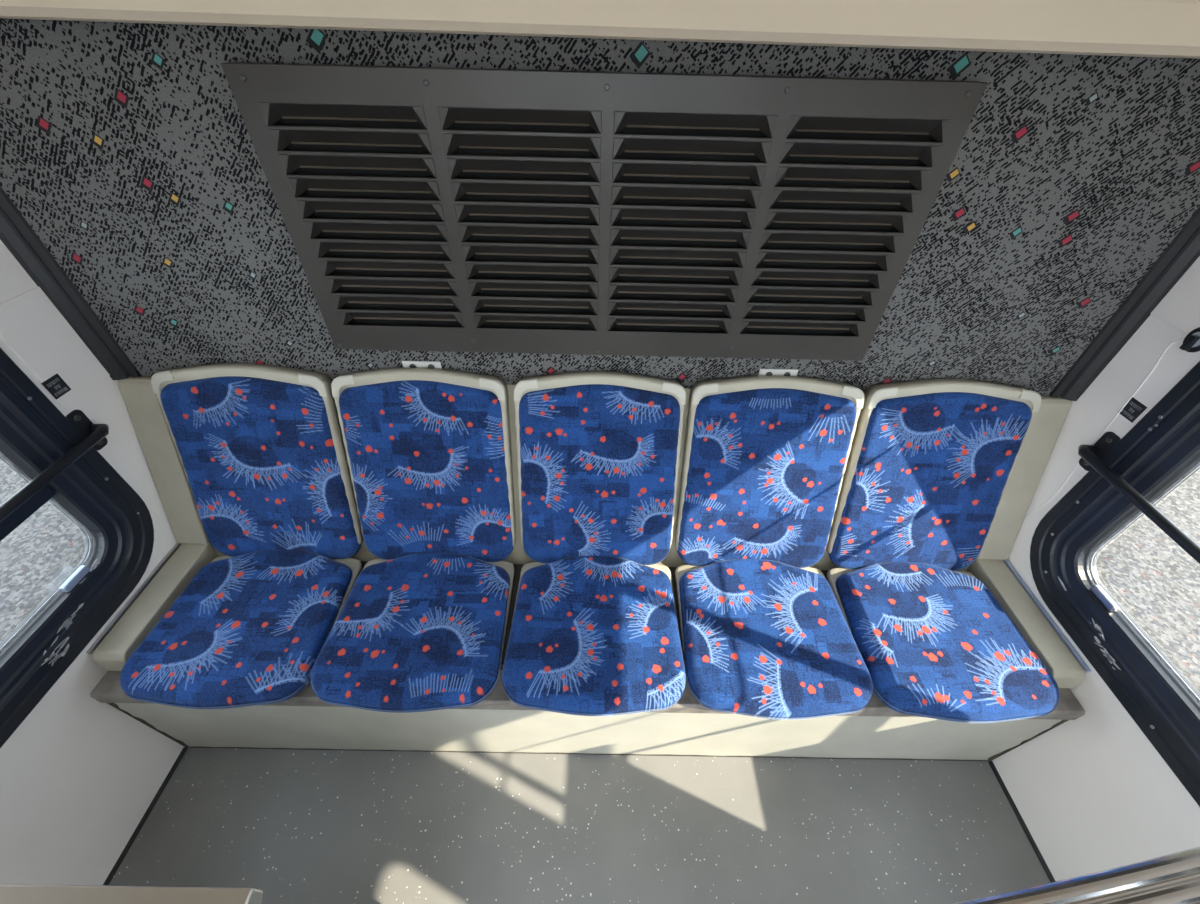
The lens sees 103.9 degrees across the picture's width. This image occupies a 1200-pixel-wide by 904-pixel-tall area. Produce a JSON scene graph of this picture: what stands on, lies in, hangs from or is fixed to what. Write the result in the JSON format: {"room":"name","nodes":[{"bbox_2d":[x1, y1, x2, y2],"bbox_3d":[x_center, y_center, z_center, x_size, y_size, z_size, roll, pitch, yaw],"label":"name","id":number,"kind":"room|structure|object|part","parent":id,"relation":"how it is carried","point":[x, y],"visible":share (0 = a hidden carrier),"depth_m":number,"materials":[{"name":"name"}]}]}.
{"room":"vehicle interior","nodes":[
{"label":"vehicle interior","id":0,"kind":"room"},
{"bbox_2d":[0,240,183,884],"bbox_3d":[-1.247,1.296,-0.378,0.080,2.800,4.320,1,42,0],"label":"wall","id":1,"kind":"structure","parent":0,"point":[79,774],"depth_m":1.09,"materials":[{"name":"plastic"}]},
{"bbox_2d":[0,287,109,405],"bbox_3d":[-1.182,-0.224,1.014,0.004,0.220,0.126,1,42,0],"label":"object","id":2,"kind":"structure","parent":1,"relation":"attached to","point":[31,325],"depth_m":1.00,"materials":[{"name":"plastic"}]},
{"bbox_2d":[41,374,70,399],"bbox_3d":[-1.181,-0.142,1.022,0.001,0.042,0.039,1,42,0],"label":"sticker","id":3,"kind":"object","parent":1,"relation":"attached to","point":[56,386],"visible":1,"depth_m":1.02,"materials":[{"name":"black plastic"}]},
{"bbox_2d":[0,348,153,747],"bbox_3d":[-1.201,0.236,0.535,0.123,1.070,1.242,1,42,0],"label":"window","id":4,"kind":"structure","parent":1,"relation":"in","point":[116,525],"depth_m":1.05,"materials":[{"name":"black metal"}]},
{"bbox_3d":[-1.233,0.247,0.522,0.005,0.854,0.991,1,42,0],"label":"pane","id":5,"kind":"part","parent":4,"relation":"part of","materials":[{"name":"clear glass"}]},
{"bbox_3d":[-1.168,0.341,0.655,0.051,0.104,1.204,1,42,0],"label":"guard rail","id":6,"kind":"part","parent":4,"relation":"part of","materials":[{"name":"black metal"}]},
{"bbox_2d":[103,747,187,884],"bbox_3d":[-1.223,2.116,-0.023,0.008,0.008,3.748,1,42,0],"label":"baseboard","id":7,"kind":"structure","parent":1,"relation":"attached to","point":[151,806],"depth_m":1.24,"materials":[{"name":"black rubber"}]},
{"bbox_2d":[109,748,1050,903],"bbox_3d":[-0.045,1.974,0.219,2.360,0.060,4.320,1,42,0],"label":"floor","id":8,"kind":"structure","parent":0,"point":[294,826],"depth_m":1.25,"materials":[{"name":"plastic"}]},
{"bbox_2d":[0,884,262,903],"bbox_3d":[-0.721,0.745,0.695,0.902,1.100,0.062,1,42,0],"label":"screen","id":9,"kind":"object","parent":8,"relation":"on","point":[9,893],"visible":1,"depth_m":0.35,"materials":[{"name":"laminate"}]},
{"bbox_2d":[90,376,1084,760],"bbox_3d":[-0.018,0.363,1.272,2.358,0.918,0.556,1,42,0],"label":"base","id":10,"kind":"object","parent":8,"relation":"on","point":[496,724],"visible":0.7,"depth_m":1.25,"materials":[{"name":"beige plastic"}]},
{"bbox_2d":[86,377,217,670],"bbox_3d":[-1.149,0.176,1.149,0.087,0.522,0.502,1,42,0],"label":"panel","id":11,"kind":"object","parent":10,"relation":"on","point":[192,551],"visible":0.77,"depth_m":1.21,"materials":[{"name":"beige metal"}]},
{"bbox_2d":[120,363,363,708],"bbox_3d":[-0.874,0.175,1.097,0.432,0.540,0.608,1,42,0],"label":"seat","id":12,"kind":"object","parent":10,"relation":"on","point":[261,450],"visible":1,"depth_m":1.17,"materials":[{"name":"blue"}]},
{"bbox_2d":[120,550,352,708],"bbox_3d":[-0.880,0.420,1.184,0.429,0.061,0.408,1,42,0],"label":"cushion","id":13,"kind":"object","parent":12,"relation":"on","point":[251,627],"depth_m":1.13,"materials":[{"name":"blue fabric"}]},
{"bbox_2d":[310,367,515,712],"bbox_3d":[-0.446,0.184,1.099,0.432,0.540,0.608,1,42,0],"label":"seat","id":14,"kind":"object","parent":10,"relation":"on","point":[422,625],"visible":1,"depth_m":1.17,"materials":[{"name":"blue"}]},
{"bbox_2d":[310,553,509,712],"bbox_3d":[-0.450,0.429,1.186,0.429,0.061,0.408,1,42,0],"label":"cushion","id":15,"kind":"object","parent":14,"relation":"on","point":[413,632],"depth_m":1.13,"materials":[{"name":"blue fabric"}]},
{"bbox_2d":[502,371,685,715],"bbox_3d":[-0.006,0.193,1.102,0.432,0.540,0.608,1,42,0],"label":"seat","id":16,"kind":"object","parent":10,"relation":"on","point":[594,631],"visible":1,"depth_m":1.18,"materials":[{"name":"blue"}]},
{"bbox_2d":[502,556,685,715],"bbox_3d":[-0.013,0.438,1.189,0.429,0.061,0.408,1,42,0],"label":"cushion","id":17,"kind":"object","parent":16,"relation":"on","point":[589,635],"depth_m":1.14,"materials":[{"name":"blue fabric"}]},
{"bbox_2d":[675,375,872,719],"bbox_3d":[0.426,0.202,1.104,0.432,0.540,0.608,1,42,0],"label":"seat","id":18,"kind":"object","parent":10,"relation":"on","point":[765,633],"visible":1,"depth_m":1.18,"materials":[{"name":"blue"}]},
{"bbox_2d":[679,559,872,719],"bbox_3d":[0.419,0.447,1.191,0.429,0.061,0.408,1,42,0],"label":"cushion","id":19,"kind":"object","parent":18,"relation":"on","point":[762,638],"depth_m":1.14,"materials":[{"name":"blue fabric"}]},
{"bbox_2d":[826,379,1059,722],"bbox_3d":[0.856,0.211,1.107,0.432,0.540,0.608,1,42,0],"label":"seat","id":20,"kind":"object","parent":10,"relation":"on","point":[930,463],"visible":0.98,"depth_m":1.18,"materials":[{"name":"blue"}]},
{"bbox_2d":[835,562,1059,722],"bbox_3d":[0.849,0.456,1.194,0.429,0.061,0.408,1,42,0],"label":"cushion","id":21,"kind":"object","parent":20,"relation":"on","point":[933,641],"depth_m":1.14,"materials":[{"name":"blue fabric"}]},
{"bbox_2d":[967,397,1090,687],"bbox_3d":[1.122,0.224,1.163,0.087,0.522,0.502,1,42,0],"label":"panel","id":22,"kind":"object","parent":10,"relation":"on","point":[992,566],"visible":0.72,"depth_m":1.23,"materials":[{"name":"beige plastic"}]},
{"bbox_2d":[952,847,1199,903],"bbox_3d":[0.373,0.767,0.702,0.407,1.100,0.099,-4,42,-6],"label":"grab rail","id":23,"kind":"object","parent":8,"relation":"on","point":[1174,878],"visible":1,"depth_m":0.36,"materials":[{"name":"silver metal"}]},
{"bbox_2d":[0,18,1199,395],"bbox_3d":[0.001,-0.437,0.964,2.360,0.920,0.061,1,42,0],"label":"wall","id":24,"kind":"structure","parent":0,"point":[128,150],"depth_m":0.88,"materials":[{"name":"fabric"}]},
{"bbox_2d":[0,186,140,379],"bbox_3d":[-1.153,-0.434,0.926,0.052,0.679,0.024,1,42,0],"label":"trim","id":25,"kind":"structure","parent":24,"relation":"attached to","point":[16,234],"depth_m":1.00,"materials":[{"name":"black plastic"}]},
{"bbox_2d":[402,361,441,368],"bbox_3d":[-0.429,-0.201,1.129,0.092,0.030,0.020,1,42,0],"label":"bracket","id":26,"kind":"object","parent":24,"relation":"attached to","point":[412,364],"visible":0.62,"depth_m":1.13,"materials":[{"name":"grey metal"}]},
{"bbox_2d":[221,62,987,360],"bbox_3d":[0.005,-0.418,0.918,1.210,0.505,0.031,1,42,0],"label":"vent panel","id":27,"kind":"object","parent":24,"relation":"attached to","point":[421,208],"visible":1,"depth_m":0.87,"materials":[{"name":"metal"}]},
{"bbox_2d":[758,369,797,375],"bbox_3d":[0.431,-0.182,1.135,0.092,0.030,0.020,1,42,0],"label":"bracket","id":28,"kind":"object","parent":24,"relation":"attached to","point":[768,372],"visible":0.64,"depth_m":1.13,"materials":[{"name":"grey"}]},
{"bbox_2d":[1049,207,1199,400],"bbox_3d":[1.155,-0.385,0.939,0.052,0.679,0.024,1,42,0],"label":"trim","id":29,"kind":"structure","parent":24,"relation":"attached to","point":[1183,251],"depth_m":1.01,"materials":[{"name":"black plastic"}]},
{"bbox_2d":[0,0,1199,58],"bbox_3d":[0.012,-0.783,0.383,2.360,0.687,0.339,1,42,0],"label":"ceiling","id":30,"kind":"structure","parent":0,"point":[1137,28],"depth_m":0.65,"materials":[{"name":"beige plastic"}]},
{"bbox_2d":[992,315,1199,880],"bbox_3d":[1.192,1.347,-0.364,0.080,2.800,4.320,1,42,0],"label":"wall","id":31,"kind":"structure","parent":0,"point":[1093,794],"depth_m":1.09,"materials":[{"name":"plastic"}]},
{"bbox_2d":[988,761,1055,881],"bbox_3d":[1.129,2.166,-0.009,0.008,0.008,3.748,1,42,0],"label":"baseboard","id":32,"kind":"structure","parent":31,"relation":"attached to","point":[1029,836],"depth_m":1.27,"materials":[{"name":"black rubber"}]},
{"bbox_2d":[1024,338,1183,518],"bbox_3d":[1.169,0.027,1.162,0.003,0.671,0.049,1,42,0],"label":"cable","id":33,"kind":"object","parent":31,"relation":"attached to","point":[1159,359],"visible":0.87,"depth_m":1.07,"materials":[{"name":"plastic"}]},
{"bbox_2d":[1030,361,1199,806],"bbox_3d":[1.179,0.286,0.549,0.123,1.070,1.242,1,42,0],"label":"window","id":34,"kind":"structure","parent":31,"relation":"in","point":[1161,451],"depth_m":1.04,"materials":[{"name":"black rubber"}]},
{"bbox_3d":[1.141,0.389,0.669,0.051,0.104,1.204,1,42,0],"label":"guard rail","id":35,"kind":"part","parent":34,"relation":"part of","materials":[{"name":"black metal"}]},
{"bbox_3d":[1.211,0.298,0.536,0.005,0.854,0.991,1,42,0],"label":"pane","id":36,"kind":"part","parent":34,"relation":"part of","materials":[{"name":"clear glass"}]},
{"bbox_2d":[1118,397,1147,422],"bbox_3d":[1.173,-0.093,1.036,0.001,0.042,0.039,1,42,0],"label":"sticker","id":37,"kind":"object","parent":31,"relation":"attached to","point":[1133,409],"visible":1,"depth_m":1.03,"materials":[{"name":"black plastic"}]},
{"bbox_2d":[1150,256,1199,333],"bbox_3d":[1.178,-0.334,0.884,0.004,0.220,0.126,1,42,0],"label":"wall panel","id":38,"kind":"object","parent":31,"relation":"attached to","point":[1180,308],"depth_m":0.94,"materials":[{"name":"plastic"}]},
{"bbox_2d":[1179,327,1199,352],"bbox_3d":[1.167,-0.221,0.922,0.020,0.052,0.042,1,42,0],"label":"latch","id":39,"kind":"object","parent":31,"relation":"attached to","point":[1191,342],"visible":1,"depth_m":0.92,"materials":[{"name":"black plastic"}]},
{"bbox_3d":[1.164,-0.215,0.927,0.014,0.030,0.010,1,42,0],"label":"lever","id":40,"kind":"part","parent":39,"relation":"part of","materials":[{"name":"black plastic"}]},
{"label":"outside","id":41,"kind":"structure","parent":0,"visible":0},
{"bbox_2d":[0,458,1199,693],"bbox_3d":[-0.042,1.222,2.424,60.000,0.001,60.000,1,42,0],"label":"asphalt","id":42,"kind":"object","parent":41,"point":[1155,581],"depth_m":2.97,"materials":[{"name":"grey asphalt"}]}
]}

